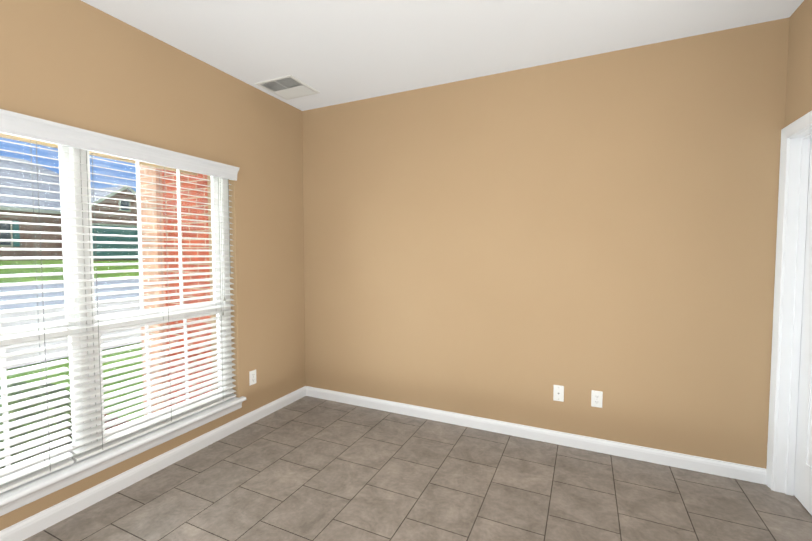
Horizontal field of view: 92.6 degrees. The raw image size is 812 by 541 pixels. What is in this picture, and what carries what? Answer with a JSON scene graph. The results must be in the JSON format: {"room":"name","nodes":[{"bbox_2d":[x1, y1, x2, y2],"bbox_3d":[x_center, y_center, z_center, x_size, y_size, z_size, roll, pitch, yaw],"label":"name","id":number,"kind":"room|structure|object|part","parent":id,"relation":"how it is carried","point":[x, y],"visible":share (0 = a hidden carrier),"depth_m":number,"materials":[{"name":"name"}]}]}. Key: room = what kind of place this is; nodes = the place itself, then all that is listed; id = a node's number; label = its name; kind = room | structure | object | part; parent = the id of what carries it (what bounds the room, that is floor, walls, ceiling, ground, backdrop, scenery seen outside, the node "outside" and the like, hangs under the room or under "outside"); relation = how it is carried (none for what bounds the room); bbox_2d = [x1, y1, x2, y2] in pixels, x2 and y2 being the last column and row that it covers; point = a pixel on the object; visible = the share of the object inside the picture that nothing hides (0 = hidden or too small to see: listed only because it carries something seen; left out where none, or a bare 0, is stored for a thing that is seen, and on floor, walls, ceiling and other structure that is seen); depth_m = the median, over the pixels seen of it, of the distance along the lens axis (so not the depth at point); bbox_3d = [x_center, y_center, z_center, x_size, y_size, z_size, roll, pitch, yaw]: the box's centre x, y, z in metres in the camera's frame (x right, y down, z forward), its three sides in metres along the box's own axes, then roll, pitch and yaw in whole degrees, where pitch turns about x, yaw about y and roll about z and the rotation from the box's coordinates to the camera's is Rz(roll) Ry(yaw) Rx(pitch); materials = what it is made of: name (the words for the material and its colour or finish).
{"room":"empty room","nodes":[
{"label":"empty room","id":0,"kind":"room"},
{"bbox_2d":[0,0,305,530],"bbox_3d":[-2.217,-0.040,1.444,0.300,2.740,5.220,1,3,25],"label":"wall","id":1,"kind":"structure","parent":0,"point":[79,64],"depth_m":2.73,"materials":[{"name":"paint"}]},
{"bbox_2d":[0,133,196,175],"bbox_3d":[-2.618,-0.791,1.176,0.228,0.175,4.620,1,3,25],"label":"soffit","id":2,"kind":"structure","parent":1,"relation":"attached to","point":[22,139],"depth_m":2.62,"materials":[{"name":"beige"}]},
{"bbox_2d":[0,109,238,180],"bbox_3d":[-1.722,-0.702,2.092,0.054,0.097,1.989,1,3,25],"label":"blind valance","id":3,"kind":"object","parent":1,"relation":"attached to","point":[24,126],"visible":0.94,"depth_m":2.16,"materials":[{"name":"white wood"}]},
{"bbox_2d":[30,139,50,470],"bbox_3d":[-1.857,0.175,1.971,0.055,1.718,0.002,1,3,25],"label":"blind cord","id":4,"kind":"object","parent":3,"relation":"hanging from","point":[30,139],"depth_m":1.96,"materials":[{"name":"white fabric"}]},
{"bbox_2d":[86,151,102,448],"bbox_3d":[-1.757,0.165,2.189,0.055,1.718,0.002,1,3,25],"label":"blind cord","id":5,"kind":"object","parent":3,"relation":"hanging from","point":[96,278],"depth_m":2.18,"materials":[{"name":"white fabric"}]},
{"bbox_2d":[159,166,171,421],"bbox_3d":[-1.586,0.148,2.557,0.055,1.718,0.002,1,3,25],"label":"blind cord","id":6,"kind":"object","parent":3,"relation":"hanging from","point":[164,166],"depth_m":2.55,"materials":[{"name":"white fabric"}]},
{"bbox_2d":[213,179,230,377],"bbox_3d":[-1.384,0.131,2.944,0.107,1.718,0.048,-2,3,-32],"label":"blind cord","id":7,"kind":"object","parent":3,"relation":"hanging from","point":[218,179],"depth_m":2.92,"materials":[{"name":"white fabric"}]},
{"bbox_2d":[0,134,241,515],"bbox_3d":[-1.793,0.195,2.166,0.174,1.876,2.005,1,3,25],"label":"window","id":8,"kind":"structure","parent":1,"relation":"in","point":[77,327],"depth_m":2.21,"materials":[{"name":"white plastic"}]},
{"bbox_3d":[-1.724,1.105,2.176,0.024,0.058,2.005,1,3,25],"label":"window sill apron","id":9,"kind":"part","parent":8,"relation":"part of","materials":[{"name":"white wood"}]},
{"bbox_2d":[0,396,246,506],"bbox_3d":[-1.746,1.062,2.184,0.116,0.028,2.035,1,3,25],"label":"window sill","id":10,"kind":"structure","parent":1,"relation":"attached to","point":[27,488],"depth_m":2.21,"materials":[{"name":"white paint"}]},
{"bbox_2d":[0,386,305,540],"bbox_3d":[-2.049,1.283,1.494,0.015,0.092,5.100,1,3,25],"label":"baseboard","id":11,"kind":"structure","parent":1,"relation":"attached to","point":[26,528],"depth_m":2.33,"materials":[{"name":"white paint"}]},
{"bbox_2d":[249,370,255,384],"bbox_3d":[-1.258,0.881,3.194,0.008,0.115,0.070,1,3,25],"label":"electrical outlet","id":12,"kind":"object","parent":1,"relation":"attached to","point":[252,377],"visible":1,"depth_m":3.19,"materials":[{"name":"white plastic"}]},
{"bbox_2d":[23,396,811,540],"bbox_3d":[-0.549,1.421,0.805,3.920,0.120,5.340,1,3,25],"label":"floor","id":13,"kind":"structure","parent":0,"point":[306,468],"depth_m":2.24,"materials":[{"name":"tile"}]},
{"bbox_2d":[81,0,803,110],"bbox_3d":[-0.549,-1.436,0.674,3.920,0.120,5.340,1,3,25],"label":"ceiling","id":14,"kind":"structure","parent":0,"point":[334,52],"depth_m":2.37,"materials":[{"name":"white paint"}]},
{"bbox_2d":[255,75,319,99],"bbox_3d":[-0.961,-1.485,3.167,0.360,0.010,0.360,1,3,25],"label":"ceiling vent","id":15,"kind":"object","parent":14,"relation":"in","point":[287,87],"visible":1,"depth_m":3.15,"materials":[{"name":"white metal"}]},
{"bbox_2d":[302,18,788,468],"bbox_3d":[0.547,-0.116,3.106,3.920,2.740,0.120,1,3,25],"label":"wall","id":16,"kind":"structure","parent":0,"point":[515,246],"depth_m":2.76,"materials":[{"name":"paint"}]},
{"bbox_2d":[306,386,766,484],"bbox_3d":[0.607,1.211,3.065,3.485,0.092,0.015,1,3,25],"label":"baseboard","id":17,"kind":"structure","parent":16,"relation":"attached to","point":[710,466],"depth_m":2.81,"materials":[{"name":"white paint"}]},
{"bbox_2d":[553,385,563,401],"bbox_3d":[1.108,0.893,2.818,0.070,0.115,0.015,1,3,25],"label":"outlet","id":18,"kind":"object","parent":16,"relation":"attached to","point":[558,393],"visible":1,"depth_m":2.82,"materials":[{"name":"white plastic"}]},
{"bbox_2d":[591,390,602,407],"bbox_3d":[1.337,0.901,2.717,0.070,0.115,0.008,1,3,25],"label":"electrical outlet","id":19,"kind":"object","parent":16,"relation":"attached to","point":[596,398],"visible":1,"depth_m":2.71,"materials":[{"name":"white plastic"}]},
{"bbox_2d":[785,0,811,126],"bbox_3d":[1.175,0.029,-0.057,0.120,2.740,5.100,1,3,25],"label":"wall","id":20,"kind":"structure","parent":0,"point":[799,87],"depth_m":2.10,"materials":[{"name":"paint"}]},
{"bbox_2d":[766,111,811,495],"bbox_3d":[2.034,0.257,1.832,0.138,2.111,0.969,1,3,25],"label":"door frame","id":21,"kind":"structure","parent":20,"relation":"attached to","point":[795,238],"depth_m":2.22,"materials":[{"name":"white paint"}]},
{"bbox_2d":[794,138,811,514],"bbox_3d":[2.052,0.294,1.825,0.091,2.026,0.813,1,3,25],"label":"door","id":22,"kind":"structure","parent":20,"relation":"in","point":[803,478],"depth_m":2.14,"materials":[{"name":"white paint"}]},
{"label":"outside","id":23,"kind":"structure","parent":0,"visible":0},
{"bbox_2d":[0,260,143,420],"bbox_3d":[-55.755,-4.149,52.305,139.700,6.875,230.000,1,3,25],"label":"grass","id":24,"kind":"structure","parent":23,"point":[26,271],"depth_m":13.44,"materials":[{"name":"green plant"}]},
{"bbox_2d":[0,189,138,260],"bbox_3d":[-27.188,-2.956,23.692,12.600,5.122,18.000,1,3,25],"label":"wall","id":25,"kind":"structure","parent":24,"relation":"on","point":[55,229],"depth_m":23.90,"materials":[{"name":"brick"}]},
{"bbox_2d":[0,221,10,244],"bbox_3d":[-22.881,-2.104,21.737,0.030,1.340,1.080,1,3,25],"label":"pane","id":26,"kind":"object","parent":25,"relation":"attached to","point":[2,225],"depth_m":22.02,"materials":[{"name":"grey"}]},
{"bbox_2d":[0,156,136,210],"bbox_3d":[-27.233,-5.533,23.594,13.400,4.020,18.900,1,3,25],"label":"house roof","id":27,"kind":"structure","parent":25,"relation":"on","point":[45,186],"depth_m":24.90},
{"bbox_2d":[0,185,137,246],"bbox_3d":[-22.024,-3.021,21.298,1.980,4.972,18.900,1,3,25],"label":"trim","id":28,"kind":"object","parent":25,"relation":"attached to","point":[52,211],"depth_m":23.70,"materials":[{"name":"beige"}]},
{"bbox_2d":[12,220,138,259],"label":"garage door","id":29,"kind":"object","parent":25,"relation":"attached to","point":[105,238],"depth_m":25.63,"materials":[{"name":"teal"}]},
{"bbox_2d":[120,201,129,210],"bbox_3d":[-18.995,-4.413,26.228,0.030,0.660,0.560,1,3,25],"label":"pane","id":30,"kind":"object","parent":25,"relation":"attached to","point":[123,203],"depth_m":26.24,"materials":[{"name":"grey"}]},
{"bbox_2d":[0,300,139,327],"bbox_3d":[-11.156,1.283,2.070,2.000,0.100,19.900,1,3,25],"label":"driveway","id":31,"kind":"structure","parent":24,"relation":"on","point":[19,314],"depth_m":8.80,"materials":[{"name":"concrete"}]},
{"bbox_2d":[5,327,141,368],"bbox_3d":[-1.775,0.742,16.507,2.900,0.145,150.000,1,3,25],"label":"walk","id":32,"kind":"structure","parent":24,"relation":"on","point":[29,347],"depth_m":6.28,"materials":[{"name":"concrete"}]},
{"bbox_2d":[104,414,129,429],"bbox_3d":[-4.438,1.700,-0.359,2.149,0.001,9.100,1,3,25],"label":"mulch","id":33,"kind":"object","parent":24,"relation":"on","point":[112,420],"depth_m":3.85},
{"bbox_2d":[0,382,71,468],"bbox_3d":[-4.221,1.356,1.094,1.464,0.694,5.693,1,3,25],"label":"shrubs","id":34,"kind":"object","parent":33,"relation":"on","point":[33,405],"depth_m":3.00,"materials":[{"name":"green plant"}]},
{"bbox_2d":[140,165,168,415],"bbox_3d":[-2.300,-0.415,3.727,0.280,3.920,0.360,1,3,25],"label":"wall pier","id":35,"kind":"structure","parent":24,"relation":"on","point":[152,200],"depth_m":3.56,"materials":[{"name":"brick"}]},
{"bbox_2d":[162,169,211,406],"bbox_3d":[-1.821,-0.406,3.538,0.748,3.920,0.300,1,3,25],"label":"wall","id":36,"kind":"structure","parent":24,"relation":"on","point":[188,210],"depth_m":3.44,"materials":[{"name":"red brick"}]},
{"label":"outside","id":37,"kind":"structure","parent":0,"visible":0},
{"bbox_2d":[0,279,139,309],"bbox_3d":[-2.932,-0.084,28.035,4.900,0.245,230.000,1,3,25],"label":"street","id":38,"kind":"structure","parent":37,"point":[45,295],"depth_m":11.65,"materials":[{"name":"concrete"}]}
]}

